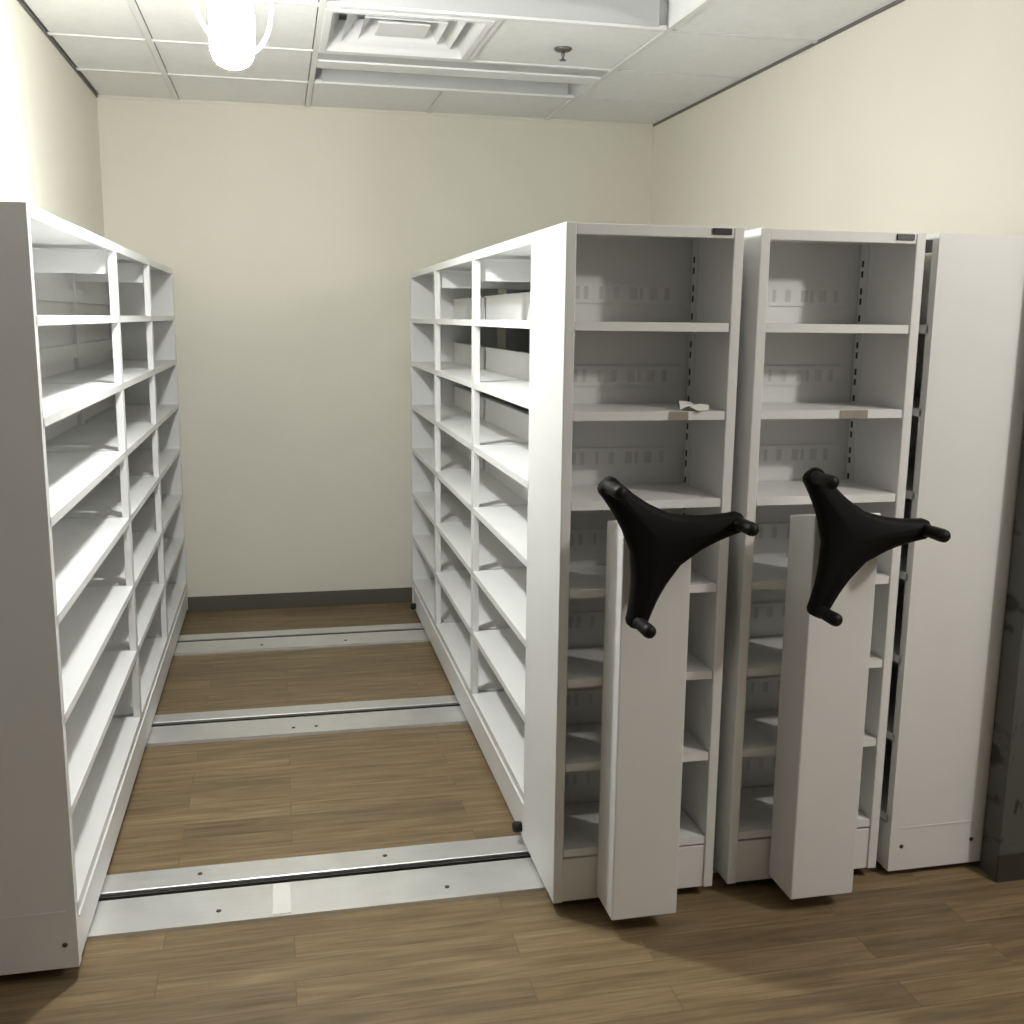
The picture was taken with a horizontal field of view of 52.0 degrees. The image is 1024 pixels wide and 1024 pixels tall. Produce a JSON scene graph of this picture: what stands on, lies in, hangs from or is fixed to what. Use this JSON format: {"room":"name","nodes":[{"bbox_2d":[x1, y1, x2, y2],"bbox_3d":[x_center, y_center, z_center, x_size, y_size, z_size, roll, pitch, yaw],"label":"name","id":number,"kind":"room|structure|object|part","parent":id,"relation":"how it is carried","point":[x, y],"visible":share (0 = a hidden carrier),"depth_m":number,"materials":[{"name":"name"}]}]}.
{"room":"file storage room","nodes":[
{"label":"file storage room","id":0,"kind":"room"},
{"bbox_2d":[0,0,104,237],"bbox_3d":[-1.810,-0.538,3.913,0.100,2.900,3.485,-2,11,-12],"label":"wall","id":1,"kind":"structure","parent":0,"point":[50,148],"depth_m":4.11,"materials":[{"name":"beige paint"}]},
{"bbox_2d":[96,69,652,596],"bbox_3d":[-0.682,-0.903,5.965,3.201,2.900,0.100,-2,11,-12],"label":"wall","id":2,"kind":"structure","parent":0,"point":[291,240],"depth_m":5.81,"materials":[{"name":"beige paint"}]},
{"bbox_2d":[186,587,411,611],"bbox_3d":[-0.685,0.490,6.168,3.001,0.088,0.009,-2,11,-12],"label":"baseboard","id":3,"kind":"structure","parent":2,"relation":"attached to","point":[385,595],"depth_m":6.04,"materials":[{"name":"plastic"}]},
{"bbox_2d":[98,93,652,126],"bbox_3d":[-0.655,-2.176,5.676,2.987,0.036,0.010,-2,11,-12],"label":"trim","id":4,"kind":"structure","parent":2,"relation":"attached to","point":[99,96],"depth_m":5.65,"materials":[{"name":"beige paint"}]},
{"bbox_2d":[24,0,895,123],"bbox_3d":[1.136,-1.560,2.404,5.034,0.023,7.265,-2,11,-12],"label":"ceiling","id":5,"kind":"structure","parent":0,"point":[678,71],"depth_m":4.46,"materials":[{"name":"tile"}]},
{"bbox_2d":[190,0,274,69],"bbox_3d":[-0.798,-1.460,2.943,0.275,0.414,0.142,-2,11,-12],"label":"pendant light","id":6,"kind":"object","parent":5,"relation":"hanging from","point":[231,31],"visible":1,"depth_m":2.92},
{"bbox_3d":[-0.789,-1.279,2.970,0.122,0.048,0.122,-2,11,-12],"label":"bulb","id":7,"kind":"part","parent":6,"relation":"part of","materials":[{"name":"white glass"}]},
{"bbox_2d":[319,8,494,60],"bbox_3d":[-0.435,-1.947,4.149,0.630,0.138,0.630,-2,11,-12],"label":"ceiling vent","id":8,"kind":"object","parent":5,"relation":"in","point":[350,31],"visible":0.88,"depth_m":4.28,"materials":[{"name":"metal"}]},
{"bbox_3d":[-0.434,-2.010,4.137,0.630,0.010,0.630,-2,11,-12],"label":"plenum plate","id":9,"kind":"part","parent":8,"relation":"part of","materials":[{"name":"white metal"}]},
{"bbox_3d":[-0.435,-1.908,4.156,0.200,0.008,0.200,-2,11,-12],"label":"plate","id":10,"kind":"part","parent":8,"relation":"part of","materials":[{"name":"metal"}]},
{"bbox_2d":[47,0,817,119],"bbox_3d":[1.136,-1.547,2.406,5.066,0.010,7.285,-2,11,-12],"label":"grid","id":11,"kind":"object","parent":5,"relation":"attached to","point":[322,4],"depth_m":4.32,"materials":[{"name":"paint"}]},
{"bbox_2d":[309,20,607,98],"bbox_3d":[-0.253,-2.068,4.844,1.328,0.133,0.640,-2,11,-12],"label":"recessed light","id":12,"kind":"object","parent":5,"relation":"in","point":[331,69],"visible":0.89,"depth_m":4.97,"materials":[{"name":"metal"}]},
{"bbox_3d":[-0.266,-2.022,4.909,1.280,0.018,0.477,-2,11,-12],"label":"frame","id":13,"kind":"part","parent":12,"relation":"part of","materials":[{"name":"metal"}]},
{"bbox_2d":[327,0,702,31],"bbox_3d":[0.028,-1.833,3.589,1.328,0.133,0.655,-2,11,-12],"label":"recessed light","id":14,"kind":"object","parent":5,"relation":"in","point":[651,15],"visible":0.99,"depth_m":3.90,"materials":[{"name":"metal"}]},
{"bbox_2d":[554,46,571,61],"bbox_3d":[0.210,-1.902,4.333,0.076,0.074,0.076,-2,11,-12],"label":"sprinkler head","id":15,"kind":"object","parent":5,"relation":"attached to","point":[560,49],"visible":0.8,"depth_m":4.32},
{"bbox_2d":[0,602,1023,1023],"bbox_3d":[1.105,1.195,2.911,5.266,0.080,7.485,-2,11,-12],"label":"floor","id":16,"kind":"structure","parent":0,"point":[942,944],"depth_m":2.88,"materials":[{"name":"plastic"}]},
{"bbox_2d":[173,623,429,655],"bbox_3d":[-0.552,0.638,5.571,2.991,0.014,0.315,-2,11,-12],"label":"floor track","id":17,"kind":"object","parent":16,"relation":"on","point":[410,632],"visible":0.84,"depth_m":5.43,"materials":[{"name":"metal"}]},
{"bbox_3d":[-0.575,0.620,5.676,2.991,0.012,0.098,-2,11,-12],"label":"plate","id":18,"kind":"part","parent":17,"relation":"part of","materials":[{"name":"metal"}]},
{"bbox_2d":[145,695,467,746],"bbox_3d":[-0.307,0.842,4.478,2.991,0.014,0.317,-2,11,-12],"label":"floor track","id":19,"kind":"object","parent":16,"relation":"on","point":[270,722],"visible":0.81,"depth_m":4.33,"materials":[{"name":"metal"}]},
{"bbox_3d":[-0.330,0.824,4.582,2.991,0.012,0.100,-2,11,-12],"label":"plate","id":20,"kind":"part","parent":19,"relation":"part of","materials":[{"name":"metal"}]},
{"bbox_2d":[86,835,716,940],"bbox_3d":[-0.024,1.078,3.218,2.991,0.014,0.333,-2,11,-12],"label":"floor track","id":21,"kind":"object","parent":16,"relation":"on","point":[218,895],"visible":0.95,"depth_m":3.07,"materials":[{"name":"metal"}]},
{"bbox_2d":[0,201,187,974],"bbox_3d":[-1.601,-0.055,4.060,0.333,1.878,3.378,-2,11,-12],"label":"shelving unit","id":22,"kind":"object","parent":21,"relation":"on","point":[94,599],"visible":1,"depth_m":3.15,"materials":[{"name":"white metal"}]},
{"bbox_3d":[-1.243,0.234,2.454,0.330,1.856,0.033,-2,11,-12],"label":"panel","id":23,"kind":"part","parent":22,"relation":"part of","materials":[{"name":"white metal"}]},
{"bbox_3d":[-1.759,-0.118,4.008,0.004,1.711,3.298,-2,11,-12],"label":"panel","id":24,"kind":"part","parent":22,"relation":"part of","materials":[{"name":"white metal"}]},
{"bbox_3d":[-1.887,-0.224,4.621,0.024,1.695,0.052,-2,11,-12],"label":"post","id":25,"kind":"part","parent":22,"relation":"part of","materials":[{"name":"white metal"}]},
{"bbox_3d":[-1.375,-0.543,2.957,0.330,0.023,1.292,-2,11,-12],"label":"shelf","id":26,"kind":"part","parent":22,"relation":"part of","materials":[{"name":"white metal"}]},
{"bbox_3d":[-1.378,-0.316,2.999,0.330,0.023,1.292,-2,11,-12],"label":"shelf","id":27,"kind":"part","parent":22,"relation":"part of","materials":[{"name":"white metal"}]},
{"bbox_3d":[-1.381,-0.084,3.042,0.330,0.023,1.292,-2,11,-12],"label":"shelf","id":28,"kind":"part","parent":22,"relation":"part of","materials":[{"name":"white metal"}]},
{"bbox_3d":[-1.383,0.150,3.085,0.330,0.023,1.292,-2,11,-12],"label":"shelf","id":29,"kind":"part","parent":22,"relation":"part of","materials":[{"name":"white metal"}]},
{"bbox_3d":[-1.596,-0.974,3.907,0.326,0.013,3.341,-2,11,-12],"label":"panel","id":30,"kind":"part","parent":22,"relation":"part of","materials":[{"name":"white metal"}]},
{"bbox_3d":[-1.386,0.396,3.130,0.330,0.023,1.292,-2,11,-12],"label":"shelf","id":31,"kind":"part","parent":22,"relation":"part of","materials":[{"name":"white metal"}]},
{"bbox_3d":[-1.626,-0.523,4.107,0.330,0.023,0.964,-2,11,-12],"label":"shelf","id":32,"kind":"part","parent":22,"relation":"part of","materials":[{"name":"white metal"}]},
{"bbox_3d":[-1.437,-0.967,3.921,0.014,0.030,3.298,-2,11,-12],"label":"rail","id":33,"kind":"part","parent":22,"relation":"part of","materials":[{"name":"white metal"}]},
{"bbox_3d":[-1.389,0.634,3.174,0.330,0.023,1.292,-2,11,-12],"label":"shelf","id":34,"kind":"part","parent":22,"relation":"part of","materials":[{"name":"white metal"}]},
{"bbox_3d":[-1.629,-0.291,4.149,0.330,0.023,0.964,-2,11,-12],"label":"shelf","id":35,"kind":"part","parent":22,"relation":"part of","materials":[{"name":"white metal"}]},
{"bbox_3d":[-1.392,0.885,3.220,0.330,0.023,1.292,-2,11,-12],"label":"shelf","id":36,"kind":"part","parent":22,"relation":"part of","materials":[{"name":"white metal"}]},
{"bbox_3d":[-1.632,-0.057,4.192,0.330,0.023,0.964,-2,11,-12],"label":"shelf","id":37,"kind":"part","parent":22,"relation":"part of","materials":[{"name":"white metal"}]},
{"bbox_3d":[-1.635,0.189,4.238,0.330,0.023,0.964,-2,11,-12],"label":"shelf","id":38,"kind":"part","parent":22,"relation":"part of","materials":[{"name":"white metal"}]},
{"bbox_3d":[-1.375,-0.055,3.735,0.024,1.695,0.050,-2,11,-12],"label":"post","id":39,"kind":"part","parent":22,"relation":"part of","materials":[{"name":"white metal"}]},
{"bbox_3d":[-1.624,-0.750,4.065,0.330,0.023,0.964,-2,11,-12],"label":"shelf","id":40,"kind":"part","parent":22,"relation":"part of","materials":[{"name":"white metal"}]},
{"bbox_3d":[-1.846,-0.706,5.084,0.330,0.023,1.017,-2,11,-12],"label":"shelf","id":41,"kind":"part","parent":22,"relation":"part of","materials":[{"name":"white metal"}]},
{"bbox_3d":[-1.848,-0.473,5.127,0.330,0.023,1.017,-2,11,-12],"label":"shelf","id":42,"kind":"part","parent":22,"relation":"part of","materials":[{"name":"white metal"}]},
{"bbox_3d":[-1.637,0.427,4.282,0.330,0.023,0.964,-2,11,-12],"label":"shelf","id":43,"kind":"part","parent":22,"relation":"part of","materials":[{"name":"white metal"}]},
{"bbox_3d":[-1.640,0.678,4.328,0.330,0.023,0.964,-2,11,-12],"label":"shelf","id":44,"kind":"part","parent":22,"relation":"part of","materials":[{"name":"white metal"}]},
{"bbox_3d":[-1.851,-0.239,5.170,0.330,0.023,1.017,-2,11,-12],"label":"shelf","id":45,"kind":"part","parent":22,"relation":"part of","materials":[{"name":"white metal"}]},
{"bbox_3d":[-1.962,-0.358,5.661,0.330,1.842,0.040,-2,11,-12],"label":"panel","id":46,"kind":"part","parent":22,"relation":"part of","materials":[{"name":"white metal"}]},
{"bbox_3d":[-1.843,-0.933,5.043,0.330,0.023,1.017,-2,11,-12],"label":"shelf","id":47,"kind":"part","parent":22,"relation":"part of","materials":[{"name":"white metal"}]},
{"bbox_3d":[-1.588,-0.233,4.686,0.024,1.695,0.052,-2,11,-12],"label":"post","id":48,"kind":"part","parent":22,"relation":"part of","materials":[{"name":"white metal"}]},
{"bbox_3d":[-1.854,0.006,5.215,0.330,0.023,1.017,-2,11,-12],"label":"shelf","id":49,"kind":"part","parent":22,"relation":"part of","materials":[{"name":"white metal"}]},
{"bbox_3d":[-1.856,0.244,5.259,0.330,0.023,1.017,-2,11,-12],"label":"shelf","id":50,"kind":"part","parent":22,"relation":"part of","materials":[{"name":"white metal"}]},
{"bbox_3d":[-1.859,0.495,5.305,0.330,0.023,1.017,-2,11,-12],"label":"shelf","id":51,"kind":"part","parent":22,"relation":"part of","materials":[{"name":"white metal"}]},
{"bbox_3d":[-0.048,1.059,3.324,2.991,0.012,0.113,-2,11,-12],"label":"plate","id":52,"kind":"part","parent":21,"relation":"part of","materials":[{"name":"metal"}]},
{"bbox_2d":[410,221,758,919],"bbox_3d":[0.039,-0.065,4.212,0.507,1.878,3.504,-2,11,-12],"label":"shelving unit","id":53,"kind":"object","parent":21,"relation":"on","point":[570,552],"visible":1,"depth_m":2.99,"materials":[{"name":"white metal"}]},
{"bbox_3d":[-0.221,-0.967,5.329,0.479,0.023,0.879,-2,11,-12],"label":"shelf","id":54,"kind":"part","parent":53,"relation":"part of","materials":[{"name":"white metal"}]},
{"bbox_3d":[-0.237,0.461,5.592,0.479,0.023,0.879,-2,11,-12],"label":"shelf","id":55,"kind":"part","parent":53,"relation":"part of","materials":[{"name":"white metal"}]},
{"bbox_3d":[-0.352,-0.269,4.958,0.024,1.695,0.050,-2,11,-12],"label":"post","id":56,"kind":"part","parent":53,"relation":"part of","materials":[{"name":"white metal"}]},
{"bbox_3d":[-0.234,0.210,5.546,0.479,0.023,0.879,-2,11,-12],"label":"shelf","id":57,"kind":"part","parent":53,"relation":"part of","materials":[{"name":"white metal"}]},
{"bbox_3d":[-0.231,-0.028,5.502,0.479,0.023,0.879,-2,11,-12],"label":"shelf","id":58,"kind":"part","parent":53,"relation":"part of","materials":[{"name":"white metal"}]},
{"bbox_3d":[-0.226,-0.508,5.414,0.479,0.023,0.879,-2,11,-12],"label":"shelf","id":59,"kind":"part","parent":53,"relation":"part of","materials":[{"name":"white metal"}]},
{"bbox_3d":[-0.229,-0.274,5.457,0.479,0.023,0.879,-2,11,-12],"label":"shelf","id":60,"kind":"part","parent":53,"relation":"part of","materials":[{"name":"white metal"}]},
{"bbox_3d":[-0.223,-0.740,5.371,0.479,0.023,0.879,-2,11,-12],"label":"shelf","id":61,"kind":"part","parent":53,"relation":"part of","materials":[{"name":"white metal"}]},
{"bbox_3d":[-0.324,-0.380,5.879,0.479,1.842,0.035,-2,11,-12],"label":"panel","id":62,"kind":"part","parent":53,"relation":"part of","materials":[{"name":"white metal"}]},
{"bbox_3d":[-0.017,-0.798,4.422,0.479,0.023,0.958,-2,11,-12],"label":"shelf","id":63,"kind":"part","parent":53,"relation":"part of","materials":[{"name":"white metal"}]},
{"bbox_3d":[-0.034,0.630,4.685,0.479,0.023,0.958,-2,11,-12],"label":"shelf","id":64,"kind":"part","parent":53,"relation":"part of","materials":[{"name":"white metal"}]},
{"bbox_3d":[-0.237,-1.025,4.310,0.014,0.030,2.774,-2,11,-12],"label":"rail","id":65,"kind":"part","parent":53,"relation":"part of","materials":[{"name":"white metal"}]},
{"bbox_3d":[-0.031,0.379,4.639,0.479,0.023,0.958,-2,11,-12],"label":"shelf","id":66,"kind":"part","parent":53,"relation":"part of","materials":[{"name":"white metal"}]},
{"bbox_3d":[-0.141,-0.093,4.015,0.024,1.695,0.048,-2,11,-12],"label":"post","id":67,"kind":"part","parent":53,"relation":"part of","materials":[{"name":"white metal"}]},
{"bbox_3d":[-0.028,0.141,4.595,0.479,0.023,0.958,-2,11,-12],"label":"shelf","id":68,"kind":"part","parent":53,"relation":"part of","materials":[{"name":"white metal"}]},
{"bbox_3d":[-0.025,-0.104,4.550,0.479,0.023,0.958,-2,11,-12],"label":"shelf","id":69,"kind":"part","parent":53,"relation":"part of","materials":[{"name":"white metal"}]},
{"bbox_3d":[-0.023,-0.339,4.507,0.479,0.023,0.958,-2,11,-12],"label":"shelf","id":70,"kind":"part","parent":53,"relation":"part of","materials":[{"name":"white metal"}]},
{"bbox_3d":[-0.020,-0.571,4.464,0.479,0.023,0.958,-2,11,-12],"label":"shelf","id":71,"kind":"part","parent":53,"relation":"part of","materials":[{"name":"white metal"}]},
{"bbox_3d":[0.173,0.802,3.763,0.479,0.023,0.916,-2,11,-12],"label":"shelf","id":72,"kind":"part","parent":53,"relation":"part of","materials":[{"name":"white metal"}]},
{"bbox_3d":[0.176,0.552,3.716,0.479,0.023,0.916,-2,11,-12],"label":"shelf","id":73,"kind":"part","parent":53,"relation":"part of","materials":[{"name":"white metal"}]},
{"bbox_3d":[0.179,0.314,3.673,0.479,0.023,0.916,-2,11,-12],"label":"shelf","id":74,"kind":"part","parent":53,"relation":"part of","materials":[{"name":"white metal"}]},
{"bbox_3d":[0.182,0.068,3.627,0.479,0.023,0.916,-2,11,-12],"label":"shelf","id":75,"kind":"part","parent":53,"relation":"part of","materials":[{"name":"white metal"}]},
{"bbox_3d":[0.184,-0.166,3.584,0.479,0.023,0.916,-2,11,-12],"label":"shelf","id":76,"kind":"part","parent":53,"relation":"part of","materials":[{"name":"white metal"}]},
{"bbox_3d":[0.187,-0.398,3.542,0.479,0.023,0.916,-2,11,-12],"label":"shelf","id":77,"kind":"part","parent":53,"relation":"part of","materials":[{"name":"white metal"}]},
{"bbox_3d":[0.190,-0.626,3.500,0.479,0.023,0.916,-2,11,-12],"label":"shelf","id":78,"kind":"part","parent":53,"relation":"part of","materials":[{"name":"white metal"}]},
{"bbox_3d":[0.092,-0.282,5.056,0.024,1.695,0.050,-2,11,-12],"label":"post","id":79,"kind":"part","parent":53,"relation":"part of","materials":[{"name":"white metal"}]},
{"bbox_3d":[0.098,0.155,2.965,0.028,1.856,0.376,-2,11,-12],"label":"panel","id":80,"kind":"part","parent":53,"relation":"part of","materials":[{"name":"white metal"}]},
{"bbox_3d":[0.024,-1.011,4.205,0.475,0.013,3.168,-2,11,-12],"label":"panel","id":81,"kind":"part","parent":53,"relation":"part of","materials":[{"name":"white metal"}]},
{"bbox_3d":[0.298,0.071,3.095,0.423,1.706,0.014,-2,11,-12],"label":"panel","id":82,"kind":"part","parent":53,"relation":"part of","materials":[{"name":"white metal"}]},
{"bbox_3d":[0.346,1.029,3.002,0.423,0.129,0.016,-2,11,-12],"label":"panel","id":83,"kind":"part","parent":53,"relation":"part of","materials":[{"name":"white metal"}]},
{"bbox_3d":[0.321,0.925,3.106,0.419,0.023,0.268,-2,11,-12],"label":"shelf","id":84,"kind":"part","parent":53,"relation":"part of","materials":[{"name":"white metal"}]},
{"bbox_3d":[0.323,0.674,3.060,0.419,0.023,0.268,-2,11,-12],"label":"shelf","id":85,"kind":"part","parent":53,"relation":"part of","materials":[{"name":"white metal"}]},
{"bbox_3d":[0.326,0.436,3.016,0.419,0.023,0.268,-2,11,-12],"label":"shelf","id":86,"kind":"part","parent":53,"relation":"part of","materials":[{"name":"white metal"}]},
{"bbox_3d":[0.329,0.190,2.971,0.419,0.023,0.268,-2,11,-12],"label":"shelf","id":87,"kind":"part","parent":53,"relation":"part of","materials":[{"name":"white metal"}]},
{"bbox_3d":[0.332,-0.044,2.928,0.419,0.023,0.268,-2,11,-12],"label":"shelf","id":88,"kind":"part","parent":53,"relation":"part of","materials":[{"name":"white metal"}]},
{"bbox_3d":[0.334,-0.276,2.885,0.419,0.023,0.268,-2,11,-12],"label":"shelf","id":89,"kind":"part","parent":53,"relation":"part of","materials":[{"name":"white metal"}]},
{"bbox_3d":[0.337,-0.503,2.843,0.419,0.023,0.268,-2,11,-12],"label":"shelf","id":90,"kind":"part","parent":53,"relation":"part of","materials":[{"name":"white metal"}]},
{"bbox_3d":[0.393,0.099,2.613,0.383,0.387,0.055,-2,11,-12],"label":"crank handle","id":91,"kind":"part","parent":53,"relation":"part of","materials":[{"name":"black plastic"}]},
{"bbox_2d":[678,401,708,411],"bbox_3d":[0.485,-0.285,2.813,0.085,0.023,0.083,3,11,11],"label":"paper scrap","id":92,"kind":"object","parent":53,"relation":"on","point":[683,404],"visible":1,"depth_m":2.81,"materials":[{"name":"white paper"}]},
{"bbox_3d":[0.539,0.142,3.061,0.028,1.856,0.376,-2,11,-12],"label":"panel","id":93,"kind":"part","parent":53,"relation":"part of","materials":[{"name":"white metal"}]},
{"bbox_3d":[0.542,-0.723,2.704,0.052,0.016,0.006,-2,11,-12],"label":"name plate","id":94,"kind":"part","parent":53,"relation":"part of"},
{"bbox_2d":[504,228,950,899],"bbox_3d":[0.552,-0.080,4.325,0.509,1.878,3.504,-2,11,-12],"label":"shelving unit","id":95,"kind":"object","parent":21,"relation":"on","point":[829,320],"visible":0.53,"depth_m":2.97,"materials":[{"name":"white metal"}]},
{"bbox_3d":[0.288,-0.523,5.526,0.481,0.023,0.879,-2,11,-12],"label":"shelf","id":96,"kind":"part","parent":95,"relation":"part of","materials":[{"name":"white metal"}]},
{"bbox_3d":[0.190,-0.395,5.991,0.481,1.842,0.035,-2,11,-12],"label":"panel","id":97,"kind":"part","parent":95,"relation":"part of","materials":[{"name":"white metal"}]},
{"bbox_3d":[0.611,0.140,3.077,0.028,1.856,0.376,-2,11,-12],"label":"panel","id":98,"kind":"part","parent":95,"relation":"part of","materials":[{"name":"white metal"}]},
{"bbox_3d":[0.812,0.056,3.207,0.425,1.706,0.014,-2,11,-12],"label":"panel","id":99,"kind":"part","parent":95,"relation":"part of","materials":[{"name":"white metal"}]},
{"bbox_3d":[0.860,1.014,3.115,0.425,0.129,0.016,-2,11,-12],"label":"panel","id":100,"kind":"part","parent":95,"relation":"part of","materials":[{"name":"white metal"}]},
{"bbox_3d":[0.834,0.910,3.219,0.421,0.023,0.268,-2,11,-12],"label":"shelf","id":101,"kind":"part","parent":95,"relation":"part of","materials":[{"name":"white metal"}]},
{"bbox_3d":[0.837,0.659,3.172,0.421,0.023,0.268,-2,11,-12],"label":"shelf","id":102,"kind":"part","parent":95,"relation":"part of","materials":[{"name":"white metal"}]},
{"bbox_3d":[0.840,0.421,3.128,0.421,0.023,0.268,-2,11,-12],"label":"shelf","id":103,"kind":"part","parent":95,"relation":"part of","materials":[{"name":"white metal"}]},
{"bbox_3d":[0.538,-1.026,4.318,0.477,0.013,3.168,-2,11,-12],"label":"panel","id":104,"kind":"part","parent":95,"relation":"part of","materials":[{"name":"white metal"}]},
{"bbox_3d":[0.843,0.175,3.083,0.421,0.023,0.268,-2,11,-12],"label":"shelf","id":105,"kind":"part","parent":95,"relation":"part of","materials":[{"name":"white metal"}]},
{"bbox_3d":[0.845,-0.059,3.040,0.421,0.023,0.268,-2,11,-12],"label":"shelf","id":106,"kind":"part","parent":95,"relation":"part of","materials":[{"name":"white metal"}]},
{"bbox_3d":[0.848,-0.291,2.997,0.421,0.023,0.268,-2,11,-12],"label":"shelf","id":107,"kind":"part","parent":95,"relation":"part of","materials":[{"name":"white metal"}]},
{"bbox_3d":[0.850,-0.518,2.955,0.421,0.023,0.268,-2,11,-12],"label":"shelf","id":108,"kind":"part","parent":95,"relation":"part of","materials":[{"name":"white metal"}]},
{"bbox_3d":[0.914,0.077,2.726,0.366,0.395,0.055,-2,11,-12],"label":"crank handle","id":109,"kind":"part","parent":95,"relation":"part of","materials":[{"name":"black plastic"}]},
{"bbox_3d":[1.053,0.127,3.174,0.028,1.856,0.376,-2,11,-12],"label":"panel","id":110,"kind":"part","parent":95,"relation":"part of","materials":[{"name":"white metal"}]},
{"bbox_3d":[1.057,-0.738,2.817,0.052,0.016,0.006,-2,11,-12],"label":"name plate","id":111,"kind":"part","parent":95,"relation":"part of","materials":[{"name":"silver metal"}]},
{"bbox_2d":[876,233,1023,870],"bbox_3d":[0.963,-0.121,4.574,0.333,1.878,3.205,-2,11,-12],"label":"shelving unit","id":112,"kind":"object","parent":21,"relation":"on","point":[965,450],"visible":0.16,"depth_m":3.04,"materials":[{"name":"white metal"}]},
{"bbox_3d":[1.158,0.805,3.807,0.333,0.023,1.274,-2,11,-12],"label":"shelf","id":113,"kind":"part","parent":112,"relation":"part of","materials":[{"name":"white metal"}]},
{"bbox_3d":[1.161,0.554,3.761,0.333,0.023,1.274,-2,11,-12],"label":"shelf","id":114,"kind":"part","parent":112,"relation":"part of","materials":[{"name":"white metal"}]},
{"bbox_3d":[1.164,0.317,3.717,0.333,0.023,1.274,-2,11,-12],"label":"shelf","id":115,"kind":"part","parent":112,"relation":"part of","materials":[{"name":"white metal"}]},
{"bbox_3d":[1.166,0.071,3.672,0.333,0.023,1.274,-2,11,-12],"label":"shelf","id":116,"kind":"part","parent":112,"relation":"part of","materials":[{"name":"white metal"}]},
{"bbox_3d":[1.169,-0.163,3.629,0.333,0.023,1.274,-2,11,-12],"label":"shelf","id":117,"kind":"part","parent":112,"relation":"part of","materials":[{"name":"white metal"}]},
{"bbox_3d":[1.172,-0.395,3.586,0.333,0.023,1.274,-2,11,-12],"label":"shelf","id":118,"kind":"part","parent":112,"relation":"part of","materials":[{"name":"white metal"}]},
{"bbox_3d":[1.174,-0.623,3.544,0.333,0.023,1.274,-2,11,-12],"label":"shelf","id":119,"kind":"part","parent":112,"relation":"part of","materials":[{"name":"white metal"}]},
{"bbox_3d":[0.970,-1.040,4.420,0.329,0.013,3.170,-2,11,-12],"label":"panel","id":120,"kind":"part","parent":112,"relation":"part of","materials":[{"name":"white metal"}]},
{"bbox_2d":[650,0,1023,503],"bbox_3d":[1.208,-0.634,4.624,0.100,2.900,3.385,-2,11,-12],"label":"wall","id":121,"kind":"structure","parent":0,"point":[909,118],"depth_m":3.80,"materials":[{"name":"beige paint"}]},
{"bbox_2d":[17,0,904,126],"bbox_3d":[0.128,-1.514,2.186,3.001,0.013,7.285,-2,11,-12],"label":"trim","id":122,"kind":"structure","parent":121,"relation":"attached to","point":[896,2],"depth_m":4.38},
{"bbox_2d":[980,426,1023,880],"bbox_3d":[2.506,-0.277,3.177,2.132,2.750,0.080,-2,11,-12],"label":"wall","id":123,"kind":"structure","parent":0,"point":[1003,830],"depth_m":3.10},
{"bbox_2d":[995,852,1023,882],"bbox_3d":[2.499,1.040,3.376,2.136,0.088,0.006,-2,11,-12],"label":"baseboard","id":124,"kind":"structure","parent":123,"relation":"attached to","point":[1010,867],"depth_m":3.15,"materials":[{"name":"plastic"}]}
]}

